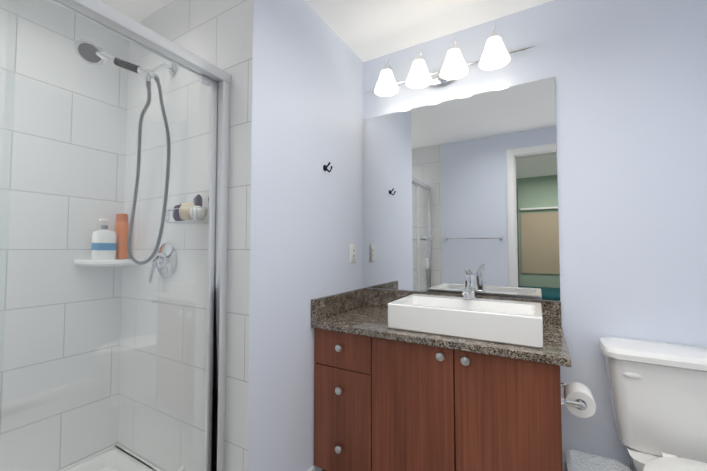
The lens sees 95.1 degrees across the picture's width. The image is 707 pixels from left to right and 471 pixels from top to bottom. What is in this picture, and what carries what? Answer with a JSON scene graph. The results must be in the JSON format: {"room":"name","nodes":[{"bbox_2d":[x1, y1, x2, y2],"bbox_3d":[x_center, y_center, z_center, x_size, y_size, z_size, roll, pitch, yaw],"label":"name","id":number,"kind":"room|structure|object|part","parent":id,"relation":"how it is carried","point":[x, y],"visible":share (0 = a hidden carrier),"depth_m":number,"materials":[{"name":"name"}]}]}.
{"room":"bathroom","nodes":[
{"label":"bathroom","id":0,"kind":"room"},
{"bbox_2d":[0,0,128,470],"bbox_3d":[-1.613,0.021,1.320,0.100,2.440,1.160,-1,-3,30],"label":"wall","id":1,"kind":"structure","parent":0,"point":[71,288],"depth_m":1.55,"materials":[{"name":"tile"}]},
{"bbox_2d":[74,259,143,265],"bbox_3d":[-1.240,0.137,1.645,0.215,0.032,0.215,-1,-3,30],"label":"corner shelf","id":2,"kind":"object","parent":1,"relation":"attached to","point":[108,262],"depth_m":1.60,"materials":[{"name":"white ceramic"}]},
{"bbox_2d":[91,219,116,258],"bbox_3d":[-1.269,0.017,1.647,0.053,0.207,0.099,-1,-3,30],"label":"pump bottle","id":3,"kind":"object","parent":2,"relation":"on","point":[106,242],"depth_m":1.63,"materials":[{"name":"white plastic"}]},
{"bbox_2d":[115,214,128,258],"bbox_3d":[-1.237,0.004,1.724,0.075,0.238,0.044,-1,-3,30],"label":"bottle","id":4,"kind":"object","parent":2,"relation":"on","point":[122,228],"depth_m":1.70,"materials":[{"name":"orange plastic"}]},
{"bbox_2d":[118,0,252,470],"bbox_3d":[-0.867,0.032,1.617,1.098,2.440,0.100,-1,-3,30],"label":"wall","id":5,"kind":"structure","parent":0,"point":[218,33],"depth_m":1.51,"materials":[{"name":"tile"}]},
{"bbox_2d":[74,38,176,264],"bbox_3d":[-1.037,-0.376,1.488,0.359,1.027,0.320,-1,-3,30],"label":"shower head","id":6,"kind":"object","parent":5,"relation":"attached to","point":[84,51],"depth_m":1.49},
{"bbox_3d":[-1.045,-0.785,1.496,0.102,0.067,0.087,-1,-3,30],"label":"grip handle","id":7,"kind":"part","parent":6,"relation":"part of","materials":[{"name":"black metal"}]},
{"bbox_3d":[-1.000,-0.301,1.539,0.348,0.882,0.065,-1,-3,30],"label":"hose cord","id":8,"kind":"part","parent":6,"relation":"part of","materials":[{"name":"silver metal"}]},
{"bbox_2d":[148,243,176,282],"bbox_3d":[-0.930,0.132,1.551,0.170,0.194,0.069,-1,-3,30],"label":"shower valve","id":9,"kind":"object","parent":5,"relation":"attached to","point":[171,263],"depth_m":1.54,"materials":[{"name":"silver metal"}]},
{"bbox_2d":[166,194,208,223],"bbox_3d":[-0.704,-0.118,1.403,0.212,0.127,0.116,-1,-3,30],"label":"shower caddy","id":10,"kind":"object","parent":5,"relation":"attached to","point":[178,208],"depth_m":1.38,"materials":[{"name":"silver metal"}]},
{"bbox_2d":[248,0,362,470],"bbox_3d":[-0.217,0.037,1.740,0.100,2.440,0.958,-1,-3,30],"label":"wall","id":11,"kind":"structure","parent":0,"point":[307,125],"depth_m":1.54,"materials":[{"name":"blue paint"}]},
{"bbox_2d":[323,162,332,172],"bbox_3d":[-0.134,-0.367,1.747,0.050,0.057,0.034,-1,-3,30],"label":"hook","id":12,"kind":"object","parent":11,"relation":"attached to","point":[325,168],"visible":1,"depth_m":1.75,"materials":[{"name":"black metal"}]},
{"bbox_2d":[350,244,355,262],"bbox_3d":[0.000,0.109,2.004,0.008,0.116,0.072,-1,-3,30],"label":"electrical outlet plate","id":13,"kind":"object","parent":11,"relation":"attached to","point":[352,253],"visible":1,"depth_m":1.99,"materials":[{"name":"white plastic"}]},
{"bbox_2d":[99,0,552,61],"bbox_3d":[-0.027,-1.240,1.068,3.150,0.060,2.220,-1,-3,30],"label":"ceiling","id":14,"kind":"structure","parent":0,"point":[365,30],"depth_m":1.75,"materials":[{"name":"white paint"}]},
{"bbox_2d":[363,0,706,470],"bbox_3d":[0.935,0.035,1.687,2.150,2.440,0.100,-1,-3,30],"label":"wall","id":15,"kind":"structure","parent":0,"point":[630,76],"depth_m":1.49,"materials":[{"name":"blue paint"}]},
{"bbox_2d":[365,25,534,95],"bbox_3d":[0.468,-0.973,1.817,0.960,0.206,0.208,-1,-3,30],"label":"sconce","id":16,"kind":"object","parent":15,"relation":"attached to","point":[495,54],"visible":1,"depth_m":1.78,"materials":[{"name":"white glass"}]},
{"bbox_3d":[0.455,-0.929,1.788,0.743,0.116,0.148,-1,-3,30],"label":"lamp shade","id":17,"kind":"part","parent":16,"relation":"part of","materials":[{"name":"white glass"}]},
{"bbox_2d":[363,77,559,300],"bbox_3d":[0.536,-0.227,1.865,1.085,1.112,0.005,-1,-3,30],"label":"mirror","id":18,"kind":"object","parent":15,"relation":"attached to","point":[453,189],"visible":1,"depth_m":1.81,"materials":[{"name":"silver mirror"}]},
{"bbox_3d":[-0.027,1.258,0.969,3.150,0.060,2.220,-1,-3,30],"label":"floor","id":19,"kind":"structure","parent":0,"visible":0},
{"bbox_2d":[58,443,162,470],"bbox_3d":[-1.143,1.165,1.073,0.914,0.134,1.038,-1,-3,30],"label":"shower tray","id":20,"kind":"object","parent":19,"relation":"on","point":[84,466],"depth_m":1.64,"materials":[{"name":"white plastic"}]},
{"bbox_2d":[0,0,230,470],"bbox_3d":[-0.789,0.197,0.907,0.118,1.814,1.037,-1,-3,30],"label":"shower door","id":21,"kind":"structure","parent":20,"relation":"on","point":[116,22],"depth_m":1.11,"materials":[{"name":"clear glass"}]},
{"bbox_3d":[-0.814,0.206,0.921,0.037,1.748,0.966,-1,-3,30],"label":"frame","id":22,"kind":"part","parent":21,"relation":"part of","materials":[{"name":"silver metal"}]},
{"bbox_2d":[311,288,570,470],"bbox_3d":[0.395,0.786,1.580,1.089,0.930,0.570,-1,-3,30],"label":"bathroom vanity","id":23,"kind":"object","parent":19,"relation":"on","point":[386,398],"visible":1,"depth_m":1.36,"materials":[{"name":"brown wood"}]},
{"bbox_3d":[0.183,0.748,1.392,0.620,0.549,0.030,-1,-3,30],"label":"knob","id":24,"kind":"part","parent":23,"relation":"part of","materials":[{"name":"silver metal"}]},
{"bbox_2d":[311,288,570,366],"bbox_3d":[0.397,0.392,1.598,1.089,0.140,0.564,-1,-3,30],"label":"countertop","id":25,"kind":"structure","parent":23,"relation":"on","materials":[{"name":"stone"}]},
{"bbox_2d":[388,268,542,347],"bbox_3d":[0.514,0.291,1.498,0.620,0.271,0.370,-1,-3,30],"label":"sink","id":26,"kind":"object","parent":25,"relation":"in","point":[468,315],"visible":1,"depth_m":1.37,"materials":[{"name":"white ceramic"}]},
{"bbox_2d":[462,268,475,299],"bbox_3d":[0.560,0.237,1.578,0.056,0.157,0.161,-1,-3,30],"label":"faucet","id":27,"kind":"object","parent":25,"relation":"on","point":[468,293],"depth_m":1.60,"materials":[{"name":"silver metal"}]},
{"bbox_2d":[560,381,595,417],"bbox_3d":[0.891,0.652,1.295,0.118,0.098,0.224,-1,-3,30],"label":"paper holder","id":28,"kind":"object","parent":23,"relation":"attached to","point":[578,401],"visible":0.83,"depth_m":1.25,"materials":[{"name":"white paper"}]},
{"bbox_2d":[564,449,630,470],"bbox_3d":[0.962,1.085,1.253,0.233,0.308,0.325,-1,-3,30],"label":"trash bin","id":29,"kind":"object","parent":19,"relation":"on","point":[576,460],"visible":1,"depth_m":1.37,"materials":[{"name":"grey plastic"}]},
{"bbox_2d":[598,337,706,470],"bbox_3d":[1.158,0.837,1.041,0.500,0.787,0.738,-1,-3,30],"label":"toilet","id":30,"kind":"object","parent":19,"relation":"on","point":[658,395],"visible":1,"depth_m":1.23,"materials":[{"name":"white ceramic"}]},
{"bbox_3d":[1.194,0.983,1.398,0.044,0.246,0.074,-1,-3,30],"label":"supply stem","id":31,"kind":"part","parent":30,"relation":"part of","materials":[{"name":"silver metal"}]},
{"bbox_3d":[1.099,0.804,0.939,0.378,0.050,0.502,-1,-3,30],"label":"seat","id":32,"kind":"part","parent":30,"relation":"part of","materials":[{"name":"white plastic"}]}
]}

